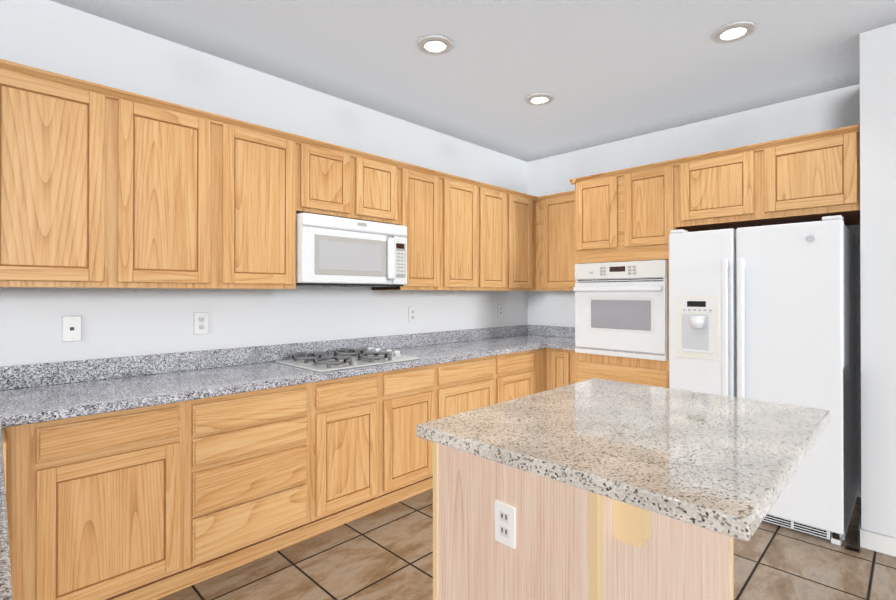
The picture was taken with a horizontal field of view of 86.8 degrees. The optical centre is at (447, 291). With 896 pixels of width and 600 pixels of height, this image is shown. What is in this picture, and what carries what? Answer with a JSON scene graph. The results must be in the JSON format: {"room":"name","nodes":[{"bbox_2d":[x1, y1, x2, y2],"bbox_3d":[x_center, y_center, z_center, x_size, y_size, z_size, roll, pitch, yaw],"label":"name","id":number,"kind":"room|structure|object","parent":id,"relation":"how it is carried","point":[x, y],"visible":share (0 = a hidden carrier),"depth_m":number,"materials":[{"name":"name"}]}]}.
{"room":"kitchen","nodes":[
{"label":"kitchen","id":0,"kind":"room"},
{"bbox_2d":[0,0,527,365],"bbox_3d":[-0.865,-0.008,3.357,0.120,2.735,4.970,0,0,45],"label":"wall","id":1,"kind":"structure","parent":0,"point":[52,36],"depth_m":2.78,"materials":[{"name":"white paint"}]},
{"bbox_2d":[0,59,115,286],"bbox_3d":[-1.788,-0.461,2.081,0.358,0.861,0.453,0,0,45],"label":"upper cabinet","id":2,"kind":"object","parent":1,"relation":"attached to","point":[102,186],"depth_m":1.98,"materials":[{"name":"brown wood"}]},
{"bbox_2d":[62,316,81,341],"bbox_3d":[-1.822,0.179,2.294,0.008,0.124,0.075,0,0,45],"label":"wall outlet","id":3,"kind":"object","parent":1,"relation":"attached to","point":[71,328],"depth_m":2.29,"materials":[{"name":"grey plastic"}]},
{"bbox_2d":[116,91,219,288],"bbox_3d":[-1.471,-0.460,2.401,0.358,0.861,0.448,0,0,45],"label":"upper cabinet","id":4,"kind":"object","parent":1,"relation":"attached to","point":[168,154],"depth_m":2.27,"materials":[{"name":"brown wood"}]},
{"bbox_2d":[194,312,207,334],"bbox_3d":[-1.412,0.181,2.709,0.009,0.124,0.075,0,0,45],"label":"wall outlet","id":5,"kind":"object","parent":1,"relation":"attached to","point":[200,319],"depth_m":2.71,"materials":[{"name":"grey plastic"}]},
{"bbox_2d":[216,115,299,288],"bbox_3d":[-1.157,-0.458,2.720,0.358,0.861,0.447,0,0,45],"label":"upper cabinet","id":6,"kind":"object","parent":1,"relation":"attached to","point":[260,166],"depth_m":2.59,"materials":[{"name":"brown wood"}]},
{"bbox_2d":[300,136,403,224],"bbox_3d":[-0.724,-0.686,3.159,0.358,0.401,0.786,0,0,45],"label":"upper cabinet","id":7,"kind":"object","parent":1,"relation":"attached to","point":[343,182],"depth_m":3.01,"materials":[{"name":"brown wood"}]},
{"bbox_2d":[296,213,406,286],"bbox_3d":[-0.693,-0.244,3.127,0.445,0.419,0.782,0,0,45],"label":"over-the-range microwave","id":8,"kind":"object","parent":7,"relation":"attached to","point":[338,251],"visible":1,"depth_m":2.93,"materials":[{"name":"white"}]},
{"bbox_2d":[372,163,443,289],"bbox_3d":[-0.309,-0.455,3.579,0.358,0.861,0.396,0,0,45],"label":"upper cabinet","id":9,"kind":"object","parent":1,"relation":"attached to","point":[423,188],"depth_m":3.46,"materials":[{"name":"brown wood"}]},
{"bbox_2d":[409,307,415,321],"bbox_3d":[-0.289,0.186,3.847,0.009,0.124,0.075,0,0,45],"label":"wall outlet","id":10,"kind":"object","parent":1,"relation":"attached to","point":[412,310],"depth_m":3.84,"materials":[{"name":"grey plastic"}]},
{"bbox_2d":[444,175,483,290],"bbox_3d":[-0.019,-0.453,3.872,0.358,0.861,0.429,0,0,45],"label":"upper cabinet","id":11,"kind":"object","parent":1,"relation":"attached to","point":[463,198],"depth_m":3.77,"materials":[{"name":"brown wood"}]},
{"bbox_2d":[484,183,511,290],"bbox_3d":[0.267,-0.452,4.162,0.358,0.861,0.386,0,0,45],"label":"upper cabinet","id":12,"kind":"object","parent":1,"relation":"attached to","point":[497,200],"depth_m":4.08,"materials":[{"name":"brown wood"}]},
{"bbox_2d":[498,305,502,316],"bbox_3d":[0.516,0.189,4.663,0.009,0.124,0.075,0,0,45],"label":"wall outlet","id":13,"kind":"object","parent":1,"relation":"attached to","point":[500,307],"depth_m":4.66,"materials":[{"name":"grey plastic"}]},
{"bbox_2d":[512,191,535,290],"bbox_3d":[0.573,-0.451,4.472,0.358,0.861,0.485,0,0,45],"label":"upper cabinet","id":14,"kind":"object","parent":1,"relation":"attached to","point":[523,206],"depth_m":4.35,"materials":[{"name":"brown wood"}]},
{"bbox_2d":[51,0,895,161],"bbox_3d":[1.569,-1.436,0.960,6.960,0.100,4.970,0,0,45],"label":"ceiling","id":15,"kind":"structure","parent":0,"point":[601,72],"depth_m":2.75,"materials":[{"name":"grey paint"}]},
{"bbox_2d":[418,35,452,54],"bbox_3d":[-0.071,-1.371,2.643,0.195,0.014,0.195,0,0,39],"label":"recessed light","id":16,"kind":"object","parent":15,"relation":"in","point":[442,45],"depth_m":2.63,"materials":[{"name":"white plastic"}]},
{"bbox_2d":[526,93,553,105],"bbox_3d":[0.652,-1.368,3.376,0.195,0.014,0.195,0,0,39],"label":"recessed light","id":17,"kind":"object","parent":15,"relation":"in","point":[537,99],"depth_m":3.37,"materials":[{"name":"white plastic"}]},
{"bbox_2d":[712,21,754,42],"bbox_3d":[1.513,-1.372,2.512,0.195,0.014,0.195,0,0,39],"label":"recessed light","id":18,"kind":"object","parent":15,"relation":"in","point":[735,31],"depth_m":2.50,"materials":[{"name":"white plastic"}]},
{"bbox_2d":[157,488,895,599],"bbox_3d":[1.569,1.399,0.948,6.960,0.100,4.970,0,0,45],"label":"floor","id":19,"kind":"structure","parent":0,"point":[385,553],"depth_m":2.33,"materials":[{"name":"tile"}]},
{"bbox_2d":[2,427,13,599],"bbox_3d":[-1.724,0.914,1.351,0.250,0.872,0.668,0,0,45],"label":"base cabinet","id":20,"kind":"object","parent":19,"relation":"on","point":[7,436],"depth_m":1.69,"materials":[{"name":"brown wood"}]},
{"bbox_2d":[0,325,574,430],"bbox_3d":[-0.477,0.410,2.972,0.966,0.145,4.726,0,0,45],"label":"countertop","id":21,"kind":"structure","parent":20,"relation":"on","point":[38,393],"depth_m":2.47,"materials":[{"name":"grey stone"}]},
{"bbox_2d":[276,347,420,371],"bbox_3d":[-0.627,0.414,3.030,0.535,0.055,0.740,0,0,45],"label":"cooktop","id":22,"kind":"object","parent":21,"relation":"in","point":[337,360],"visible":1,"depth_m":2.91,"materials":[{"name":"white metal"}]},
{"bbox_2d":[10,399,197,599],"bbox_3d":[-1.563,0.917,2.094,0.606,0.872,0.617,0,0,45],"label":"base cabinet","id":23,"kind":"object","parent":19,"relation":"on","point":[155,502],"depth_m":1.88,"materials":[{"name":"brown wood"}]},
{"bbox_2d":[198,381,321,582],"bbox_3d":[-1.149,0.919,2.514,0.606,0.872,0.664,0,0,45],"label":"base cabinet","id":24,"kind":"object","parent":19,"relation":"on","point":[260,451],"depth_m":2.32,"materials":[{"name":"brown wood"}]},
{"bbox_2d":[322,371,389,532],"bbox_3d":[-0.775,0.921,2.893,0.606,0.872,0.509,0,0,45],"label":"base cabinet","id":25,"kind":"object","parent":19,"relation":"on","point":[355,409],"depth_m":2.72,"materials":[{"name":"brown wood"}]},
{"bbox_2d":[390,363,441,504],"bbox_3d":[-0.451,0.922,3.221,0.606,0.872,0.512,0,0,45],"label":"base cabinet","id":26,"kind":"object","parent":19,"relation":"on","point":[416,392],"depth_m":3.03,"materials":[{"name":"brown wood"}]},
{"bbox_2d":[442,355,501,417],"bbox_3d":[-0.065,0.924,3.612,0.606,0.872,0.677,0,0,45],"label":"base cabinet","id":27,"kind":"object","parent":19,"relation":"on","point":[470,384],"depth_m":3.42,"materials":[{"name":"brown wood"}]},
{"bbox_2d":[502,349,537,401],"bbox_3d":[0.328,0.926,4.010,0.606,0.872,0.532,0,0,45],"label":"base cabinet","id":28,"kind":"object","parent":19,"relation":"on","point":[519,369],"depth_m":3.84,"materials":[{"name":"brown wood"}]},
{"bbox_2d":[538,348,549,392],"bbox_3d":[0.571,0.927,4.256,0.606,0.872,0.269,0,0,45],"label":"base cabinet","id":29,"kind":"object","parent":19,"relation":"on","point":[543,360],"depth_m":4.12,"materials":[{"name":"brown wood"}]},
{"bbox_2d":[546,348,574,389],"bbox_3d":[1.183,0.927,4.232,0.377,0.872,0.598,0,0,45],"label":"base cabinet","id":30,"kind":"object","parent":19,"relation":"on","point":[562,362],"depth_m":4.03,"materials":[{"name":"brown wood"}]},
{"bbox_2d":[575,348,668,387],"bbox_3d":[1.538,0.921,3.776,0.723,0.881,0.748,0,0,45],"label":"base cabinet","id":31,"kind":"object","parent":19,"relation":"on","point":[648,372],"depth_m":3.50,"materials":[{"name":"brown wood"}]},
{"bbox_2d":[573,260,667,360],"bbox_3d":[1.496,0.131,3.755,0.697,0.700,0.787,0,0,45],"label":"wall oven","id":32,"kind":"object","parent":31,"relation":"in","point":[621,309],"visible":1,"depth_m":3.47,"materials":[{"name":"white metal"}]},
{"bbox_2d":[416,378,830,599],"bbox_3d":[0.653,0.894,1.648,0.945,0.917,1.205,0,0,45],"label":"kitchen island","id":33,"kind":"object","parent":19,"relation":"on","point":[595,489],"visible":1,"depth_m":1.34,"materials":[{"name":"beige stone"}]},
{"bbox_2d":[669,215,856,545],"bbox_3d":[2.050,0.476,3.095,0.888,1.764,0.924,0,0,45],"label":"refrigerator","id":34,"kind":"object","parent":19,"relation":"on","point":[767,313],"visible":0.67,"depth_m":2.72,"materials":[{"name":"white metal"}]},
{"bbox_3d":[-0.649,0.909,0.225,2.858,0.873,0.578,0,0,45],"label":"base cabinet","id":35,"kind":"object","parent":19,"relation":"on","visible":0},
{"bbox_2d":[0,430,12,599],"bbox_3d":[-0.619,0.399,0.255,2.894,0.145,0.658,0,0,45],"label":"countertop","id":36,"kind":"structure","parent":35,"relation":"on","point":[6,592],"depth_m":0.81,"materials":[{"name":"grey stone"}]},
{"bbox_2d":[527,84,860,496],"bbox_3d":[1.916,-0.005,4.020,2.905,2.735,0.120,0,0,45],"label":"wall","id":37,"kind":"structure","parent":0,"point":[830,110],"depth_m":3.83,"materials":[{"name":"white paint"}]},
{"bbox_2d":[536,191,574,290],"bbox_3d":[1.164,-0.451,4.411,0.647,0.861,0.378,0,0,45],"label":"upper cabinet","id":38,"kind":"object","parent":37,"relation":"attached to","point":[555,214],"depth_m":4.35,"materials":[{"name":"brown wood"}]},
{"bbox_2d":[573,160,684,267],"bbox_3d":[1.542,-0.554,3.779,0.741,0.659,0.748,0,0,45],"label":"upper cabinet","id":39,"kind":"object","parent":37,"relation":"attached to","point":[638,213],"depth_m":3.49,"materials":[{"name":"brown wood"}]},
{"bbox_2d":[860,23,895,537],"bbox_3d":[3.953,-0.016,1.443,4.015,2.735,0.925,0,0,45],"label":"wall","id":40,"kind":"structure","parent":0,"point":[878,241],"depth_m":2.48,"materials":[{"name":"white paint"}]},
{"bbox_2d":[673,124,859,231],"bbox_3d":[2.155,-0.671,3.174,0.969,0.430,0.748,0,0,45],"label":"upper cabinet","id":41,"kind":"object","parent":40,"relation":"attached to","point":[815,176],"depth_m":2.87,"materials":[{"name":"brown wood"}]},
{"bbox_2d":[858,518,895,556],"bbox_3d":[3.702,1.303,1.201,4.019,0.095,0.264,0,0,45],"label":"baseboard","id":42,"kind":"structure","parent":40,"relation":"attached to","point":[877,542],"depth_m":2.47,"materials":[{"name":"white"}]}
]}

